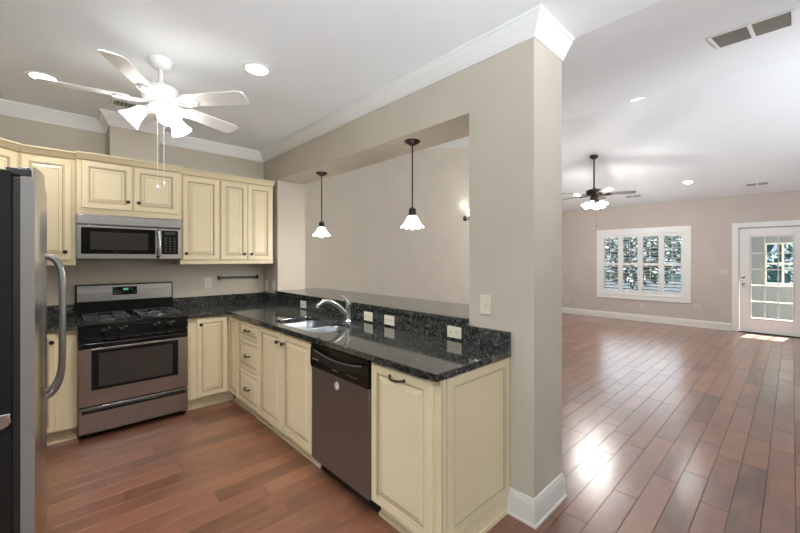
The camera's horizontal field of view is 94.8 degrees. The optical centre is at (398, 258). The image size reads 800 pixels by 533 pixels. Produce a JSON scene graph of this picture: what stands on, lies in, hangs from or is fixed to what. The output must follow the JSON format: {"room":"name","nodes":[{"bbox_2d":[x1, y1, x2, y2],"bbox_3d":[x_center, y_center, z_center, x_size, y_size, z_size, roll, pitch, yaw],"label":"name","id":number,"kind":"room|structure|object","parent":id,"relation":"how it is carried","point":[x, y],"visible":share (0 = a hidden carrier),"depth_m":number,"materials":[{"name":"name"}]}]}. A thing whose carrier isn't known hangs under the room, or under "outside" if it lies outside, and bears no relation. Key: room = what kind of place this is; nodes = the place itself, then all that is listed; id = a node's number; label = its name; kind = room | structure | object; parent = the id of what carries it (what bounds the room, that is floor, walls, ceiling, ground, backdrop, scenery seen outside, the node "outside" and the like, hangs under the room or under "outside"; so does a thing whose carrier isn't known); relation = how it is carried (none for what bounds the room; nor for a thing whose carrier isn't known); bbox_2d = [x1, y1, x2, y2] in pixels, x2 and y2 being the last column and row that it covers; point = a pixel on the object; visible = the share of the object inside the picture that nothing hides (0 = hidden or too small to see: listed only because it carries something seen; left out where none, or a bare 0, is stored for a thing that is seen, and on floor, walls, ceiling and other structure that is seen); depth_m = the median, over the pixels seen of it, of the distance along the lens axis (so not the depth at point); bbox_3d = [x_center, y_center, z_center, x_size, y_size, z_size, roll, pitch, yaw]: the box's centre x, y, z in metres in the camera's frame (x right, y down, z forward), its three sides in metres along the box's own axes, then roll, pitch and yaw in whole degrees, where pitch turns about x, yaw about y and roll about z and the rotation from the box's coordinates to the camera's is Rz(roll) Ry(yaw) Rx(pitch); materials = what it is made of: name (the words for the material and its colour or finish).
{"room":"kitchen","nodes":[
{"label":"kitchen","id":0,"kind":"room"},
{"bbox_2d":[106,125,158,162],"bbox_3d":[-2.527,-1.066,3.499,0.372,0.448,0.304,0,0,-43],"label":"wall","id":1,"kind":"structure","parent":0,"point":[120,142],"depth_m":3.38,"materials":[{"name":"paint"}]},
{"bbox_2d":[0,114,468,315],"bbox_3d":[0.208,-0.427,6.356,10.900,3.710,0.140,0,0,-43],"label":"wall","id":2,"kind":"structure","parent":0,"point":[367,249],"depth_m":5.49,"materials":[{"name":"paint"}]},
{"bbox_2d":[0,137,20,168],"bbox_3d":[-3.171,-0.412,2.659,0.630,0.937,0.648,0,0,-43],"label":"upper cabinet","id":3,"kind":"object","parent":2,"relation":"attached to","point":[9,149],"visible":0.35,"depth_m":2.76,"materials":[{"name":"beige paint"}]},
{"bbox_2d":[18,144,75,265],"bbox_3d":[-2.919,-0.412,3.067,0.334,0.937,0.396,0,0,-43],"label":"upper cabinet","id":4,"kind":"object","parent":2,"relation":"attached to","point":[58,167],"visible":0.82,"depth_m":2.99,"materials":[{"name":"beige paint"}]},
{"bbox_2d":[47,304,73,317],"bbox_3d":[-3.263,0.463,3.004,0.922,0.102,0.021,0,0,-43],"label":"backsplash","id":5,"kind":"structure","parent":2,"relation":"attached to","point":[52,311],"depth_m":3.23,"materials":[{"name":"stone"}]},
{"bbox_2d":[76,151,181,219],"bbox_3d":[-2.499,-0.628,3.422,0.761,0.506,0.451,0,0,-43],"label":"upper cabinet","id":6,"kind":"object","parent":2,"relation":"attached to","point":[107,185],"visible":0.94,"depth_m":3.25,"materials":[{"name":"beige paint"}]},
{"bbox_2d":[76,214,180,259],"bbox_3d":[-2.494,-0.182,3.418,0.761,0.381,0.462,0,0,-43],"label":"microwave","id":7,"kind":"object","parent":6,"relation":"attached to","point":[98,237],"visible":0.99,"depth_m":3.26,"materials":[{"name":"silver metal"}]},
{"bbox_2d":[172,168,220,263],"bbox_3d":[-2.105,-0.412,3.827,0.362,0.937,0.396,0,0,-43],"label":"upper cabinet","id":8,"kind":"object","parent":2,"relation":"attached to","point":[199,189],"visible":0.9,"depth_m":3.70,"materials":[{"name":"beige paint"}]},
{"bbox_2d":[204,278,211,287],"bbox_3d":[-2.116,0.270,4.084,0.074,0.116,0.008,0,0,-43],"label":"outlet","id":9,"kind":"object","parent":2,"relation":"attached to","point":[207,281],"visible":1,"depth_m":4.08,"materials":[{"name":"white plastic"}]},
{"bbox_2d":[218,275,257,279],"bbox_3d":[-1.868,0.216,4.297,0.453,0.040,0.035,0,0,-43],"label":"wall rail","id":10,"kind":"object","parent":2,"relation":"attached to","point":[256,276],"visible":1,"depth_m":4.27,"materials":[{"name":"black metal"}]},
{"bbox_2d":[219,173,274,263],"bbox_3d":[-1.760,-0.412,4.149,0.580,0.937,0.396,0,0,-43],"label":"upper cabinet","id":11,"kind":"object","parent":2,"relation":"attached to","point":[245,203],"visible":0.98,"depth_m":4.01,"materials":[{"name":"beige paint"}]},
{"bbox_2d":[463,209,468,220],"bbox_3d":[1.387,-0.852,7.205,0.195,0.230,0.227,0,0,-43],"label":"wall sconce","id":12,"kind":"object","parent":2,"relation":"attached to","point":[467,210],"visible":0.43,"depth_m":7.19,"materials":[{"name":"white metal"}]},
{"bbox_2d":[0,0,662,150],"bbox_3d":[-0.757,-1.350,0.137,5.361,0.120,7.914,0,0,-43],"label":"ceiling","id":13,"kind":"structure","parent":0,"point":[322,57],"depth_m":2.22,"materials":[{"name":"paint"}]},
{"bbox_2d":[0,81,4,96],"bbox_3d":[-3.058,-1.286,2.645,0.280,0.007,0.480,0,0,-43],"label":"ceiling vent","id":14,"kind":"object","parent":13,"relation":"in","point":[1,88],"visible":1,"depth_m":2.82,"materials":[{"name":"white metal"}]},
{"bbox_2d":[25,70,60,81],"bbox_3d":[-2.526,-1.286,2.613,0.184,0.006,0.184,0,0,-43],"label":"recessed light","id":15,"kind":"object","parent":13,"relation":"in","point":[32,74],"visible":0.7,"depth_m":2.58,"materials":[{"name":"white glass"}]},
{"bbox_2d":[110,98,144,108],"bbox_3d":[-2.257,-1.286,3.092,0.260,0.007,0.160,0,0,-43],"label":"ceiling vent","id":16,"kind":"object","parent":13,"relation":"in","point":[116,102],"visible":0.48,"depth_m":3.06,"materials":[{"name":"white metal"}]},
{"bbox_2d":[36,49,249,189],"bbox_3d":[-1.576,-0.865,2.403,1.133,0.849,1.109,0,0,-43],"label":"ceiling fan","id":17,"kind":"object","parent":13,"relation":"hanging from","point":[163,99],"visible":1,"depth_m":2.33,"materials":[{"name":"white plastic"}]},
{"bbox_2d":[242,62,270,75],"bbox_3d":[-0.963,-1.286,2.503,0.184,0.006,0.184,0,0,-43],"label":"recessed light","id":18,"kind":"object","parent":13,"relation":"in","point":[253,68],"visible":1,"depth_m":2.50,"materials":[{"name":"white glass"}]},
{"bbox_2d":[264,38,561,497],"bbox_3d":[-0.340,0.069,3.362,0.350,2.718,3.489,0,0,-43],"label":"wall partition","id":19,"kind":"structure","parent":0,"point":[508,104],"depth_m":2.13,"materials":[{"name":"paint"}]},
{"bbox_2d":[272,280,274,289],"bbox_3d":[-1.463,0.313,4.298,0.013,0.116,0.074,0,0,-43],"label":"light switch","id":20,"kind":"object","parent":19,"relation":"attached to","point":[273,281],"visible":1,"depth_m":4.30,"materials":[{"name":"white plastic"}]},
{"bbox_2d":[0,4,573,161],"bbox_3d":[-1.298,-1.236,2.417,3.041,0.108,3.563,0,0,-43],"label":"trim","id":21,"kind":"structure","parent":19,"relation":"attached to","point":[537,22],"depth_m":2.88,"materials":[{"name":"paint"}]},
{"bbox_2d":[313,172,329,236],"bbox_3d":[-0.810,-0.562,3.868,0.176,0.676,0.176,0,0,-43],"label":"pendant light","id":22,"kind":"object","parent":19,"relation":"hanging from","point":[321,231],"visible":1,"depth_m":3.84,"materials":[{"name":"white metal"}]},
{"bbox_2d":[173,292,510,350],"bbox_3d":[-0.871,0.459,2.957,0.978,0.110,3.355,0,0,-43],"label":"backsplash","id":23,"kind":"structure","parent":19,"relation":"attached to","point":[494,338],"depth_m":2.84,"materials":[{"name":"stone"}]},
{"bbox_2d":[275,288,468,323],"bbox_3d":[-0.324,0.384,3.478,0.597,0.032,2.793,0,0,-43],"label":"bar","id":24,"kind":"object","parent":19,"relation":"on","point":[447,311],"visible":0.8,"depth_m":3.01,"materials":[{"name":"stone"}]},
{"bbox_2d":[401,139,423,228],"bbox_3d":[0.105,-0.562,2.824,0.176,0.676,0.176,0,0,-43],"label":"pendant light","id":25,"kind":"object","parent":19,"relation":"hanging from","point":[412,222],"visible":1,"depth_m":2.80,"materials":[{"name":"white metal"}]},
{"bbox_2d":[480,295,490,314],"bbox_3d":[0.513,0.274,2.182,0.013,0.116,0.074,0,0,-43],"label":"light switch","id":26,"kind":"object","parent":19,"relation":"attached to","point":[485,300],"visible":1,"depth_m":2.18,"materials":[{"name":"beige plastic"}]},
{"bbox_2d":[507,307,730,529],"bbox_3d":[2.461,1.355,5.899,7.951,0.145,3.604,0,0,-43],"label":"baseboard","id":27,"kind":"structure","parent":19,"relation":"attached to","point":[532,512],"depth_m":2.11,"materials":[{"name":"paint"}]},
{"bbox_2d":[47,313,799,532],"bbox_3d":[2.064,1.488,2.771,13.080,0.120,7.914,0,0,-43],"label":"floor","id":28,"kind":"structure","parent":0,"point":[667,428],"depth_m":2.63,"materials":[{"name":"brown wood"}]},
{"bbox_2d":[0,167,65,532],"bbox_3d":[-1.840,0.552,1.423,0.822,1.752,0.912,0,0,-43],"label":"refrigerator","id":29,"kind":"object","parent":28,"relation":"on","point":[24,392],"visible":1,"depth_m":1.29,"materials":[{"name":"silver metal"}]},
{"bbox_2d":[0,413,11,430],"bbox_3d":[-1.350,0.558,1.248,0.050,0.056,0.012,0,0,-43],"label":"handle","id":30,"kind":"object","parent":29,"relation":"attached to","point":[5,419],"visible":1,"depth_m":1.25,"materials":[{"name":"grey metal"}]},
{"bbox_2d":[47,329,76,445],"bbox_3d":[-2.819,0.990,2.988,0.297,0.876,0.648,0,0,-43],"label":"base cabinet","id":31,"kind":"object","parent":28,"relation":"on","point":[61,407],"visible":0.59,"depth_m":2.84,"materials":[{"name":"beige paint"}]},
{"bbox_2d":[75,281,187,437],"bbox_3d":[-2.406,0.832,3.323,0.761,1.192,0.717,0,0,-43],"label":"gas range","id":32,"kind":"object","parent":28,"relation":"on","point":[132,343],"visible":1,"depth_m":3.14,"materials":[{"name":"silver metal"}]},
{"bbox_2d":[75,309,187,327],"bbox_3d":[-2.428,0.529,3.347,0.761,0.026,0.637,0,0,-43],"label":"cooktop","id":33,"kind":"object","parent":32,"relation":"in","point":[169,315],"depth_m":3.23,"materials":[{"name":"black metal"}]},
{"bbox_2d":[185,315,233,410],"bbox_3d":[-1.992,0.990,3.760,0.438,0.876,0.648,0,0,-43],"label":"base cabinet","id":34,"kind":"object","parent":28,"relation":"on","point":[208,337],"visible":0.8,"depth_m":3.53,"materials":[{"name":"beige paint"}]},
{"bbox_2d":[229,316,245,407],"bbox_3d":[-1.384,0.990,3.771,0.614,0.876,0.268,0,0,-43],"label":"base cabinet","id":35,"kind":"object","parent":28,"relation":"on","point":[233,321],"visible":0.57,"depth_m":3.55,"materials":[{"name":"beige paint"}]},
{"bbox_2d":[238,319,266,424],"bbox_3d":[-1.137,0.990,3.483,0.647,0.876,0.487,0,0,-43],"label":"base cabinet","id":36,"kind":"object","parent":28,"relation":"on","point":[248,332],"visible":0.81,"depth_m":3.27,"materials":[{"name":"beige paint"}]},
{"bbox_2d":[259,320,341,467],"bbox_3d":[-0.669,0.990,2.983,0.645,0.876,0.881,0,0,-43],"label":"base cabinet","id":37,"kind":"object","parent":28,"relation":"on","point":[285,368],"visible":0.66,"depth_m":2.74,"materials":[{"name":"beige paint"}]},
{"bbox_2d":[310,342,380,512],"bbox_3d":[-0.153,0.992,2.434,0.623,0.872,0.612,0,0,-43],"label":"dishwasher","id":38,"kind":"object","parent":28,"relation":"on","point":[341,381],"visible":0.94,"depth_m":2.19,"materials":[{"name":"silver metal"}]},
{"bbox_2d":[372,357,509,532],"bbox_3d":[0.224,0.990,2.024,0.647,0.876,0.489,0,0,-43],"label":"base cabinet","id":39,"kind":"object","parent":28,"relation":"on","point":[441,449],"visible":0.94,"depth_m":1.83,"materials":[{"name":"beige paint"}]},
{"bbox_2d":[173,292,510,381],"bbox_3d":[-0.870,0.477,2.956,0.978,0.146,3.357,0,0,-43],"label":"countertop","id":40,"kind":"structure","parent":39,"relation":"on","point":[418,346],"depth_m":2.43,"materials":[{"name":"stone"}]},
{"bbox_2d":[300,300,305,307],"bbox_3d":[-0.972,0.466,3.744,0.008,0.072,0.112,0,0,-43],"label":"outlet","id":41,"kind":"object","parent":40,"relation":"attached to","point":[302,303],"visible":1,"depth_m":3.74,"materials":[{"name":"beige plastic"}]},
{"bbox_2d":[284,320,349,332],"bbox_3d":[-0.662,0.646,2.911,0.389,0.190,0.734,0,0,-43],"label":"sink","id":42,"kind":"object","parent":40,"relation":"in","point":[311,326],"visible":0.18,"depth_m":3.14,"materials":[{"name":"silver metal"}]},
{"bbox_2d":[315,295,351,321],"bbox_3d":[-0.523,0.405,2.967,0.300,0.218,0.064,0,0,-21],"label":"faucet","id":43,"kind":"object","parent":40,"relation":"on","point":[347,311],"visible":1,"depth_m":2.98,"materials":[{"name":"grey metal"}]},
{"bbox_2d":[364,311,372,321],"bbox_3d":[-0.245,0.466,2.966,0.008,0.072,0.112,0,0,-43],"label":"outlet","id":44,"kind":"object","parent":40,"relation":"attached to","point":[368,316],"visible":1,"depth_m":2.96,"materials":[{"name":"beige plastic"}]},
{"bbox_2d":[384,315,393,325],"bbox_3d":[-0.071,0.466,2.779,0.008,0.072,0.112,0,0,-43],"label":"outlet","id":45,"kind":"object","parent":40,"relation":"attached to","point":[389,320],"visible":1,"depth_m":2.78,"materials":[{"name":"beige plastic"}]},
{"bbox_2d":[447,325,460,338],"bbox_3d":[0.351,0.466,2.328,0.008,0.072,0.112,0,0,-43],"label":"outlet","id":46,"kind":"object","parent":40,"relation":"attached to","point":[454,332],"visible":1,"depth_m":2.33,"materials":[{"name":"beige plastic"}]},
{"bbox_3d":[-3.175,0.990,2.677,0.648,0.876,0.618,0,0,-43],"label":"base cabinet","id":47,"kind":"object","parent":28,"relation":"on","visible":0},
{"bbox_2d":[47,304,76,331],"bbox_3d":[-3.060,0.481,2.770,0.944,0.138,0.640,0,0,-43],"label":"countertop","id":48,"kind":"structure","parent":47,"relation":"on","point":[52,311],"depth_m":3.16,"materials":[{"name":"stone"}]},
{"bbox_2d":[423,0,799,211],"bbox_3d":[4.024,-1.785,4.601,7.719,1.175,7.914,0,0,-43],"label":"ceiling","id":49,"kind":"structure","parent":0,"point":[723,120],"depth_m":5.02,"materials":[{"name":"paint"}]},
{"bbox_2d":[562,155,635,226],"bbox_3d":[3.628,-1.242,6.834,1.248,1.319,1.275,0,0,-43],"label":"ceiling fan","id":50,"kind":"object","parent":49,"relation":"hanging from","point":[596,195],"visible":1,"depth_m":6.73,"materials":[{"name":"brown metal"}]},
{"bbox_2d":[624,194,641,197],"bbox_3d":[5.144,-1.369,8.072,0.136,0.042,0.320,0,0,-43],"label":"ceiling vent","id":51,"kind":"object","parent":49,"relation":"in","point":[636,195],"visible":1,"depth_m":8.06,"materials":[{"name":"white metal"}]},
{"bbox_2d":[682,180,693,183],"bbox_3d":[5.563,-1.470,7.072,0.177,0.052,0.183,0,0,-38],"label":"recessed light","id":52,"kind":"object","parent":49,"relation":"in","point":[685,181],"visible":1,"depth_m":7.06,"materials":[{"name":"white glass"}]},
{"bbox_2d":[707,8,795,48],"bbox_3d":[2.573,-1.657,2.682,0.544,0.142,0.440,0,0,-43],"label":"ceiling vent","id":53,"kind":"object","parent":49,"relation":"in","point":[785,19],"visible":1,"depth_m":2.65,"materials":[{"name":"white metal"}]},
{"bbox_2d":[745,181,768,186],"bbox_3d":[6.515,-1.353,6.691,0.136,0.042,0.320,0,0,-43],"label":"ceiling vent","id":54,"kind":"object","parent":49,"relation":"in","point":[766,182],"visible":1,"depth_m":6.68,"materials":[{"name":"white metal"}]},
{"bbox_2d":[606,279,680,292],"bbox_3d":[11.185,1.508,17.283,20.060,0.120,38.000,0,0,-43],"label":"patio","id":55,"kind":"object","parent":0,"point":[669,282],"depth_m":19.08,"materials":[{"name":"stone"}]},
{"bbox_2d":[562,190,799,330],"bbox_3d":[6.793,0.097,7.186,0.140,2.662,7.914,0,0,-43],"label":"wall","id":56,"kind":"structure","parent":0,"point":[710,220],"depth_m":7.79,"materials":[{"name":"paint"}]},
{"bbox_2d":[597,226,690,303],"bbox_3d":[5.561,0.126,8.451,0.156,1.644,1.846,0,0,-43],"label":"window","id":57,"kind":"structure","parent":56,"relation":"in","point":[684,296],"depth_m":8.37,"materials":[{"name":"paint"}]},
{"bbox_2d":[694,304,700,309],"bbox_3d":[6.232,1.008,7.679,0.008,0.115,0.115,0,0,-43],"label":"outlet","id":58,"kind":"object","parent":56,"relation":"attached to","point":[696,306],"visible":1,"depth_m":7.67,"materials":[{"name":"beige plastic"}]},
{"bbox_2d":[720,269,727,274],"bbox_3d":[6.520,0.268,7.366,0.013,0.116,0.118,0,0,-43],"label":"light switch","id":59,"kind":"object","parent":56,"relation":"attached to","point":[722,271],"visible":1,"depth_m":7.37,"materials":[{"name":"beige plastic"}]},
{"bbox_2d":[732,220,799,337],"bbox_3d":[7.016,0.365,6.911,0.191,2.125,1.117,0,0,-43],"label":"door","id":60,"kind":"structure","parent":56,"relation":"in","point":[742,321],"depth_m":7.04,"materials":[{"name":"paint"}]},
{"bbox_2d":[606,273,776,281],"bbox_3d":[5.482,1.658,5.118,75.000,0.140,80.000,0,0,-43],"label":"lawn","id":61,"kind":"structure","parent":0,"point":[677,279],"depth_m":30.88,"materials":[{"name":"green plant"}]},
{"bbox_2d":[606,236,680,290],"bbox_3d":[9.713,-0.107,14.834,3.182,3.484,3.216,0,0,-43],"label":"tree","id":62,"kind":"object","parent":61,"relation":"on","point":[665,249],"visible":0.34,"depth_m":14.38,"materials":[{"name":"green plant"}]},
{"bbox_2d":[767,244,792,283],"bbox_3d":[10.859,-0.260,10.362,3.342,3.788,3.350,0,0,-43],"label":"tree","id":63,"kind":"object","parent":61,"relation":"on","point":[788,277],"visible":0.13,"depth_m":9.92,"materials":[{"name":"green plant"}]},
{"bbox_2d":[751,236,792,320],"bbox_3d":[8.876,0.248,8.150,0.100,2.640,3.000,0,0,-43],"label":"wall","id":64,"kind":"structure","parent":0,"point":[757,243],"depth_m":8.50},
{"bbox_2d":[765,242,792,284],"bbox_3d":[8.874,0.118,8.114,0.072,0.956,1.150,0,0,-43],"label":"window","id":65,"kind":"structure","parent":64,"relation":"in","point":[766,244],"depth_m":8.33,"materials":[{"name":"paint"}]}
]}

